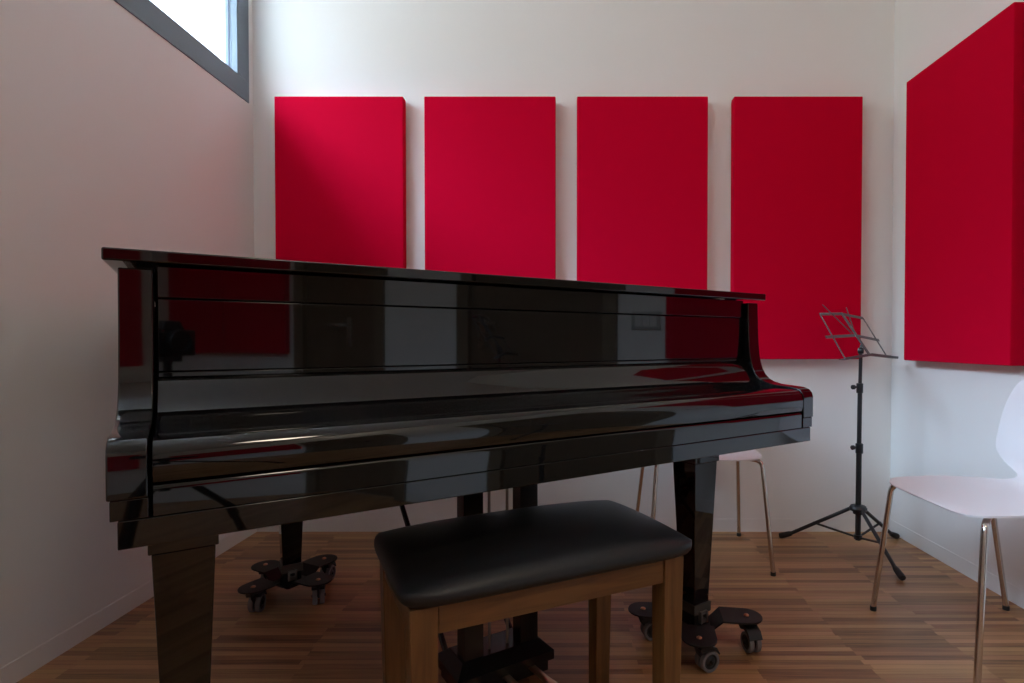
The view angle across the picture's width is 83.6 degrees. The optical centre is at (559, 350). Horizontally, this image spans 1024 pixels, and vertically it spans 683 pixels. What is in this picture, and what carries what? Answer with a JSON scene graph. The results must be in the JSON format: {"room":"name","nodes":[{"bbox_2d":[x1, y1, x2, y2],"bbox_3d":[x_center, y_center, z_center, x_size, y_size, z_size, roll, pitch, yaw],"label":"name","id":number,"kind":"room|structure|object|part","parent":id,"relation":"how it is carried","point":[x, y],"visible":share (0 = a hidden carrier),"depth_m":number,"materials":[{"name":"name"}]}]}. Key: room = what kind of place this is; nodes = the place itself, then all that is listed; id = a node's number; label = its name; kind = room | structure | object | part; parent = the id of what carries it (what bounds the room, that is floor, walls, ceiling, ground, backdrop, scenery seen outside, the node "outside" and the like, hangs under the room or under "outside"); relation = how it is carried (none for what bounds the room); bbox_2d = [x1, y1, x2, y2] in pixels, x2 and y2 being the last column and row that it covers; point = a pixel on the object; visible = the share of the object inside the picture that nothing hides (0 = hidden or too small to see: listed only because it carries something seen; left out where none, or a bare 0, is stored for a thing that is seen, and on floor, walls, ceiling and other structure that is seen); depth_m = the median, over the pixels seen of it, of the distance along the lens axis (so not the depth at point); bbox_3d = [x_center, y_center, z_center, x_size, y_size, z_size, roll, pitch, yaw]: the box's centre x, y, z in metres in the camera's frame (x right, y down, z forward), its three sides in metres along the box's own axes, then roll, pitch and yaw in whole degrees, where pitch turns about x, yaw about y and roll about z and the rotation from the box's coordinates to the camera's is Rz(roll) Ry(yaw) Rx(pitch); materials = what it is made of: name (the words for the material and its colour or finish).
{"room":"music room","nodes":[
{"label":"music room","id":0,"kind":"room"},
{"bbox_2d":[0,0,253,668],"bbox_3d":[-1.721,-0.753,-0.074,0.580,3.300,5.875,0,1,0],"label":"wall","id":1,"kind":"structure","parent":0,"point":[112,136],"depth_m":1.69,"materials":[{"name":"white paint"}]},
{"bbox_2d":[0,529,256,682],"bbox_3d":[-1.430,0.867,-0.050,0.002,0.060,5.473,0,1,0],"label":"baseboard","id":2,"kind":"structure","parent":1,"relation":"attached to","point":[13,672],"depth_m":1.71,"materials":[{"name":"white paint"}]},
{"bbox_2d":[114,0,248,102],"bbox_3d":[-1.454,-1.609,0.643,0.053,1.010,3.940,0,1,0],"label":"window","id":3,"kind":"structure","parent":1,"relation":"in","point":[234,74],"depth_m":2.41,"materials":[{"name":"grey"}]},
{"bbox_2d":[16,532,1023,682],"bbox_3d":[-0.128,0.957,-0.048,3.767,0.120,5.875,0,1,0],"label":"floor","id":4,"kind":"structure","parent":0,"point":[818,624],"depth_m":1.79,"materials":[{"name":"brown wood"}]},
{"bbox_2d":[237,554,336,611],"bbox_3d":[-0.941,0.800,1.996,0.287,0.130,0.300,0,1,-17],"label":"piano dolly","id":5,"kind":"object","parent":4,"relation":"on","point":[273,573],"visible":1,"depth_m":1.95,"materials":[{"name":"black metal"}]},
{"bbox_3d":[-0.993,0.793,1.889,0.096,0.036,0.140,0,1,28],"label":"arm plate","id":6,"kind":"part","parent":5,"relation":"part of","materials":[{"name":"black metal"}]},
{"bbox_3d":[-1.040,0.790,2.044,0.140,0.036,0.096,0,1,28],"label":"arm plate","id":7,"kind":"part","parent":5,"relation":"part of","materials":[{"name":"black metal"}]},
{"bbox_3d":[-0.939,0.804,1.990,0.090,0.006,0.090,0,1,28],"label":"plate","id":8,"kind":"part","parent":5,"relation":"part of","materials":[{"name":"black metal"}]},
{"bbox_2d":[279,559,302,574],"bbox_3d":[-0.939,0.749,1.990,0.068,0.028,0.068,-1,1,-33],"label":"caster","id":9,"kind":"object","parent":5,"relation":"on","point":[296,568],"depth_m":1.96,"materials":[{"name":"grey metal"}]},
{"bbox_3d":[-0.839,0.792,1.937,0.140,0.036,0.096,0,1,28],"label":"arm plate","id":10,"kind":"part","parent":5,"relation":"part of","materials":[{"name":"black metal"}]},
{"bbox_3d":[-0.886,0.789,2.091,0.096,0.036,0.140,0,1,28],"label":"arm plate","id":11,"kind":"part","parent":5,"relation":"part of","materials":[{"name":"black metal"}]},
{"bbox_2d":[374,500,691,682],"bbox_3d":[-0.059,0.619,1.211,0.609,0.516,0.364,0,1,-26],"label":"piano bench","id":12,"kind":"object","parent":4,"relation":"on","point":[445,575],"visible":1,"depth_m":1.11,"materials":[{"name":"black leather"}]},
{"bbox_3d":[-0.358,0.650,1.222,0.048,0.454,0.048,0,1,-26],"label":"leg","id":13,"kind":"part","parent":12,"relation":"part of","materials":[{"name":"brown wood"}]},
{"bbox_3d":[-0.306,0.451,1.088,0.020,0.050,0.231,0,1,-26],"label":"rail","id":14,"kind":"part","parent":12,"relation":"part of","materials":[{"name":"brown wood"}]},
{"bbox_3d":[-0.235,0.654,0.970,0.048,0.454,0.048,0,1,-26],"label":"leg","id":15,"kind":"part","parent":12,"relation":"part of","materials":[{"name":"brown wood"}]},
{"bbox_2d":[374,500,691,607],"bbox_3d":[-0.059,0.392,1.208,0.609,0.061,0.364,0,1,-26],"label":"seat cushion","id":16,"kind":"object","parent":12,"relation":"on","point":[458,562],"depth_m":1.09,"materials":[{"name":"black leather"}]},
{"bbox_3d":[-0.001,0.451,1.070,0.463,0.050,0.020,0,1,-26],"label":"rail","id":17,"kind":"part","parent":12,"relation":"part of","materials":[{"name":"brown wood"}]},
{"bbox_3d":[0.102,0.647,1.446,0.048,0.454,0.048,0,1,-26],"label":"leg","id":18,"kind":"part","parent":12,"relation":"part of","materials":[{"name":"brown wood"}]},
{"bbox_3d":[0.225,0.651,1.194,0.048,0.454,0.048,0,1,-26],"label":"leg","id":19,"kind":"part","parent":12,"relation":"part of","materials":[{"name":"brown wood"}]},
{"bbox_2d":[628,599,762,672],"bbox_3d":[0.398,0.804,1.696,0.306,0.130,0.326,-1,1,-36],"label":"piano dolly","id":20,"kind":"object","parent":4,"relation":"on","point":[698,628],"visible":0.77,"depth_m":1.65,"materials":[{"name":"black metal"}]},
{"bbox_3d":[0.280,0.795,1.712,0.151,0.036,0.096,0,1,8],"label":"arm plate","id":21,"kind":"part","parent":20,"relation":"part of","materials":[{"name":"black metal"}]},
{"bbox_3d":[0.399,0.808,1.695,0.090,0.006,0.090,0,1,8],"label":"plate","id":22,"kind":"part","parent":20,"relation":"part of","materials":[{"name":"black metal"}]},
{"bbox_2d":[682,599,710,615],"bbox_3d":[0.399,0.753,1.694,0.068,0.028,0.068,-1,1,-33],"label":"caster","id":23,"kind":"object","parent":20,"relation":"on","point":[702,609],"depth_m":1.67,"materials":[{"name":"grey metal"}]},
{"bbox_3d":[0.382,0.798,1.577,0.096,0.036,0.151,0,1,8],"label":"arm plate","id":24,"kind":"part","parent":20,"relation":"part of","materials":[{"name":"black metal"}]},
{"bbox_3d":[0.517,0.796,1.679,0.151,0.036,0.096,0,1,8],"label":"arm plate","id":25,"kind":"part","parent":20,"relation":"part of","materials":[{"name":"black metal"}]},
{"bbox_2d":[636,449,775,576],"bbox_3d":[0.583,0.455,2.404,0.499,0.808,0.468,0,1,1],"label":"shell chair","id":26,"kind":"object","parent":4,"relation":"on","point":[754,455],"visible":0.16,"depth_m":2.21,"materials":[{"name":"white plastic"},{"name":"chromed steel"}]},
{"bbox_3d":[0.424,0.630,2.526,0.275,0.432,0.054,1,1,45],"label":"leg","id":27,"kind":"part","parent":26,"relation":"part of","materials":[{"name":"silver metal"}]},
{"bbox_3d":[0.421,0.634,2.264,0.237,0.432,0.022,-1,1,-45],"label":"leg","id":28,"kind":"part","parent":26,"relation":"part of","materials":[{"name":"silver metal"}]},
{"bbox_3d":[0.745,0.630,2.523,0.275,0.432,0.055,-1,1,-44],"label":"leg","id":29,"kind":"part","parent":26,"relation":"part of","materials":[{"name":"silver metal"}]},
{"bbox_3d":[0.742,0.634,2.261,0.022,0.432,0.237,-1,1,-44],"label":"leg","id":30,"kind":"part","parent":26,"relation":"part of","materials":[{"name":"silver metal"}]},
{"bbox_2d":[779,304,905,580],"bbox_3d":[1.268,0.329,2.370,0.547,1.058,0.499,0,1,0],"label":"music stand","id":31,"kind":"object","parent":4,"relation":"on","point":[858,509],"visible":0.99,"depth_m":2.43,"materials":[{"name":"black metal"}]},
{"bbox_3d":[1.147,0.753,2.517,0.254,0.165,0.016,0,1,29],"label":"leg","id":32,"kind":"part","parent":31,"relation":"part of","materials":[{"name":"black metal"}]},
{"bbox_3d":[1.171,-0.158,2.466,0.188,0.019,0.008,-1,1,-39],"label":"desk arm","id":33,"kind":"part","parent":31,"relation":"part of","materials":[{"name":"grey metal"}]},
{"bbox_3d":[1.177,-0.060,2.389,0.252,0.021,0.008,-1,1,-38],"label":"desk arm","id":34,"kind":"part","parent":31,"relation":"part of","materials":[{"name":"grey metal"}]},
{"bbox_3d":[1.316,-0.155,2.567,0.166,0.028,0.008,-1,1,-31],"label":"desk arm","id":35,"kind":"part","parent":31,"relation":"part of","materials":[{"name":"grey metal"}]},
{"bbox_3d":[1.218,0.024,2.345,0.248,0.025,0.027,-1,1,-39],"label":"tray arm","id":36,"kind":"part","parent":31,"relation":"part of","materials":[{"name":"grey metal"}]},
{"bbox_3d":[1.284,0.001,2.433,0.024,0.028,0.029,1,1,38],"label":"desk knob","id":37,"kind":"part","parent":31,"relation":"part of","materials":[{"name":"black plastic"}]},
{"bbox_3d":[1.357,-0.056,2.519,0.195,0.033,0.008,-1,1,-33],"label":"desk arm","id":38,"kind":"part","parent":31,"relation":"part of","materials":[{"name":"grey metal"}]},
{"bbox_3d":[1.280,0.756,2.297,0.019,0.165,0.252,0,1,0],"label":"leg","id":39,"kind":"part","parent":31,"relation":"part of","materials":[{"name":"black metal"}]},
{"bbox_3d":[1.398,0.753,2.514,0.234,0.165,0.016,-1,1,-30],"label":"leg","id":40,"kind":"part","parent":31,"relation":"part of","materials":[{"name":"black metal"}]},
{"bbox_3d":[1.405,0.024,2.483,0.218,0.028,0.027,-1,1,-34],"label":"tray arm","id":41,"kind":"part","parent":31,"relation":"part of","materials":[{"name":"grey metal"}]},
{"bbox_2d":[870,379,1023,682],"bbox_3d":[1.270,0.466,1.659,0.468,0.808,0.499,0,1,0],"label":"shell chair","id":42,"kind":"object","parent":4,"relation":"on","point":[989,499],"visible":1,"depth_m":1.75,"materials":[{"name":"white plastic"},{"name":"chrome metal"}]},
{"bbox_3d":[1.125,0.641,1.822,0.237,0.432,0.022,1,1,45],"label":"leg","id":43,"kind":"part","parent":42,"relation":"part of","materials":[{"name":"silver metal"}]},
{"bbox_3d":[1.125,0.645,1.502,0.237,0.432,0.022,-1,1,-45],"label":"leg","id":44,"kind":"part","parent":42,"relation":"part of","materials":[{"name":"silver metal"}]},
{"bbox_3d":[1.388,0.641,1.823,0.054,0.432,0.275,1,1,44],"label":"leg","id":45,"kind":"part","parent":42,"relation":"part of","materials":[{"name":"silver metal"}]},
{"bbox_3d":[-0.653,0.815,1.011,0.396,0.130,0.396,0,1,0],"label":"piano dolly","id":46,"kind":"object","parent":4,"relation":"on","visible":0},
{"bbox_2d":[101,247,812,682],"bbox_3d":[-0.354,0.345,1.776,1.558,1.030,1.506,-1,1,-33],"label":"grand piano","id":47,"kind":"object","parent":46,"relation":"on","point":[254,393],"visible":1,"depth_m":1.06,"materials":[{"name":"black paint"}]},
{"bbox_3d":[-0.654,0.206,0.885,0.041,0.027,0.339,-1,1,-33],"label":"arm","id":48,"kind":"part","parent":47,"relation":"part of","materials":[{"name":"black paint"}]},
{"bbox_3d":[-0.655,0.032,0.880,0.044,0.320,0.340,-1,1,-33],"label":"arm","id":49,"kind":"part","parent":47,"relation":"part of","materials":[{"name":"black paint"}]},
{"bbox_3d":[-0.658,0.545,1.001,0.091,0.420,0.091,-1,1,-33],"label":"leg","id":50,"kind":"part","parent":47,"relation":"part of","materials":[{"name":"black paint"}]},
{"bbox_3d":[-0.939,0.530,1.986,0.091,0.420,0.091,-1,1,-33],"label":"leg","id":51,"kind":"part","parent":47,"relation":"part of","materials":[{"name":"black paint"}]},
{"bbox_3d":[-0.401,-0.162,1.839,1.558,0.020,1.336,-1,1,-33],"label":"lid","id":52,"kind":"part","parent":47,"relation":"part of","materials":[{"name":"black paint"}]},
{"bbox_3d":[-0.060,-0.117,1.319,1.423,0.050,0.034,-1,1,-33],"label":"rail","id":53,"kind":"part","parent":47,"relation":"part of","materials":[{"name":"black paint"}]},
{"bbox_3d":[-0.230,0.533,1.462,0.054,0.509,0.045,-1,1,-33],"label":"lyre post","id":54,"kind":"part","parent":47,"relation":"part of","materials":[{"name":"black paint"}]},
{"bbox_3d":[-0.009,0.104,1.243,1.423,0.128,0.242,-1,1,-33],"label":"key lid","id":55,"kind":"part","parent":47,"relation":"part of","materials":[{"name":"black paint"}]},
{"bbox_3d":[-0.186,0.494,1.493,0.007,0.577,0.007,1,1,34],"label":"pedal rod","id":56,"kind":"part","parent":47,"relation":"part of","materials":[{"name":"silver metal"}]},
{"bbox_3d":[-0.141,0.494,1.522,0.008,0.577,0.008,-1,1,-33],"label":"pedal rod","id":57,"kind":"part","parent":47,"relation":"part of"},
{"bbox_3d":[-0.095,0.532,1.550,0.054,0.509,0.045,-1,1,-33],"label":"lyre post","id":58,"kind":"part","parent":47,"relation":"part of","materials":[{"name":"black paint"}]},
{"bbox_3d":[0.399,0.534,1.691,0.091,0.420,0.091,-1,1,-33],"label":"leg","id":59,"kind":"part","parent":47,"relation":"part of","materials":[{"name":"black paint"}]},
{"bbox_3d":[0.582,0.019,1.688,0.044,0.320,0.340,-1,1,-33],"label":"arm","id":60,"kind":"part","parent":47,"relation":"part of","materials":[{"name":"black paint"}]},
{"bbox_3d":[0.580,0.193,1.690,0.041,0.027,0.339,-1,1,-33],"label":"arm","id":61,"kind":"part","parent":47,"relation":"part of","materials":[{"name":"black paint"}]},
{"bbox_2d":[252,0,894,518],"bbox_3d":[0.062,-0.797,2.763,2.987,3.300,0.200,0,1,0],"label":"wall","id":62,"kind":"structure","parent":0,"point":[720,51],"depth_m":2.66,"materials":[{"name":"white paint"}]},
{"bbox_2d":[274,97,405,267],"bbox_3d":[-1.010,-0.560,2.637,0.588,1.200,0.057,0,1,0],"label":"acoustic panel","id":63,"kind":"object","parent":62,"relation":"attached to","point":[340,162],"visible":0.56,"depth_m":2.60,"materials":[{"name":"red fabric"}]},
{"bbox_2d":[424,97,555,278],"bbox_3d":[-0.320,-0.560,2.637,0.600,1.200,0.057,0,1,0],"label":"acoustic panel","id":64,"kind":"object","parent":62,"relation":"attached to","point":[490,162],"visible":0.56,"depth_m":2.60,"materials":[{"name":"red fabric"}]},
{"bbox_2d":[257,519,889,531],"bbox_3d":[0.062,0.824,2.687,2.987,0.060,0.002,0,1,0],"label":"baseboard","id":65,"kind":"structure","parent":62,"relation":"attached to","point":[316,525],"depth_m":2.69,"materials":[{"name":"white paint"}]},
{"bbox_2d":[577,97,707,289],"bbox_3d":[0.377,-0.560,2.637,0.598,1.200,0.057,0,1,0],"label":"acoustic panel","id":66,"kind":"object","parent":62,"relation":"attached to","point":[642,162],"visible":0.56,"depth_m":2.61,"materials":[{"name":"red fabric"}]},
{"bbox_2d":[730,97,862,358],"bbox_3d":[1.089,-0.560,2.637,0.587,1.200,0.057,0,1,0],"label":"acoustic panel","id":67,"kind":"object","parent":62,"relation":"attached to","point":[796,162],"visible":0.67,"depth_m":2.61,"materials":[{"name":"red fabric"}]},
{"bbox_2d":[890,0,1023,590],"bbox_3d":[1.656,-0.753,-0.074,0.200,3.300,5.875,0,1,0],"label":"wall","id":68,"kind":"structure","parent":0,"point":[946,417],"depth_m":2.34,"materials":[{"name":"white paint"}]},
{"bbox_2d":[890,519,1023,608],"bbox_3d":[1.555,0.867,-0.050,0.002,0.060,5.473,0,1,0],"label":"baseboard","id":69,"kind":"structure","parent":68,"relation":"attached to","point":[1015,595],"depth_m":2.24,"materials":[{"name":"white paint"}]},
{"bbox_2d":[904,2,1023,365],"bbox_3d":[1.524,-0.553,2.177,0.061,1.200,0.585,0,1,0],"label":"acoustic panel","id":70,"kind":"object","parent":68,"relation":"attached to","point":[964,303],"visible":1,"depth_m":2.08,"materials":[{"name":"red fabric"}]}
]}

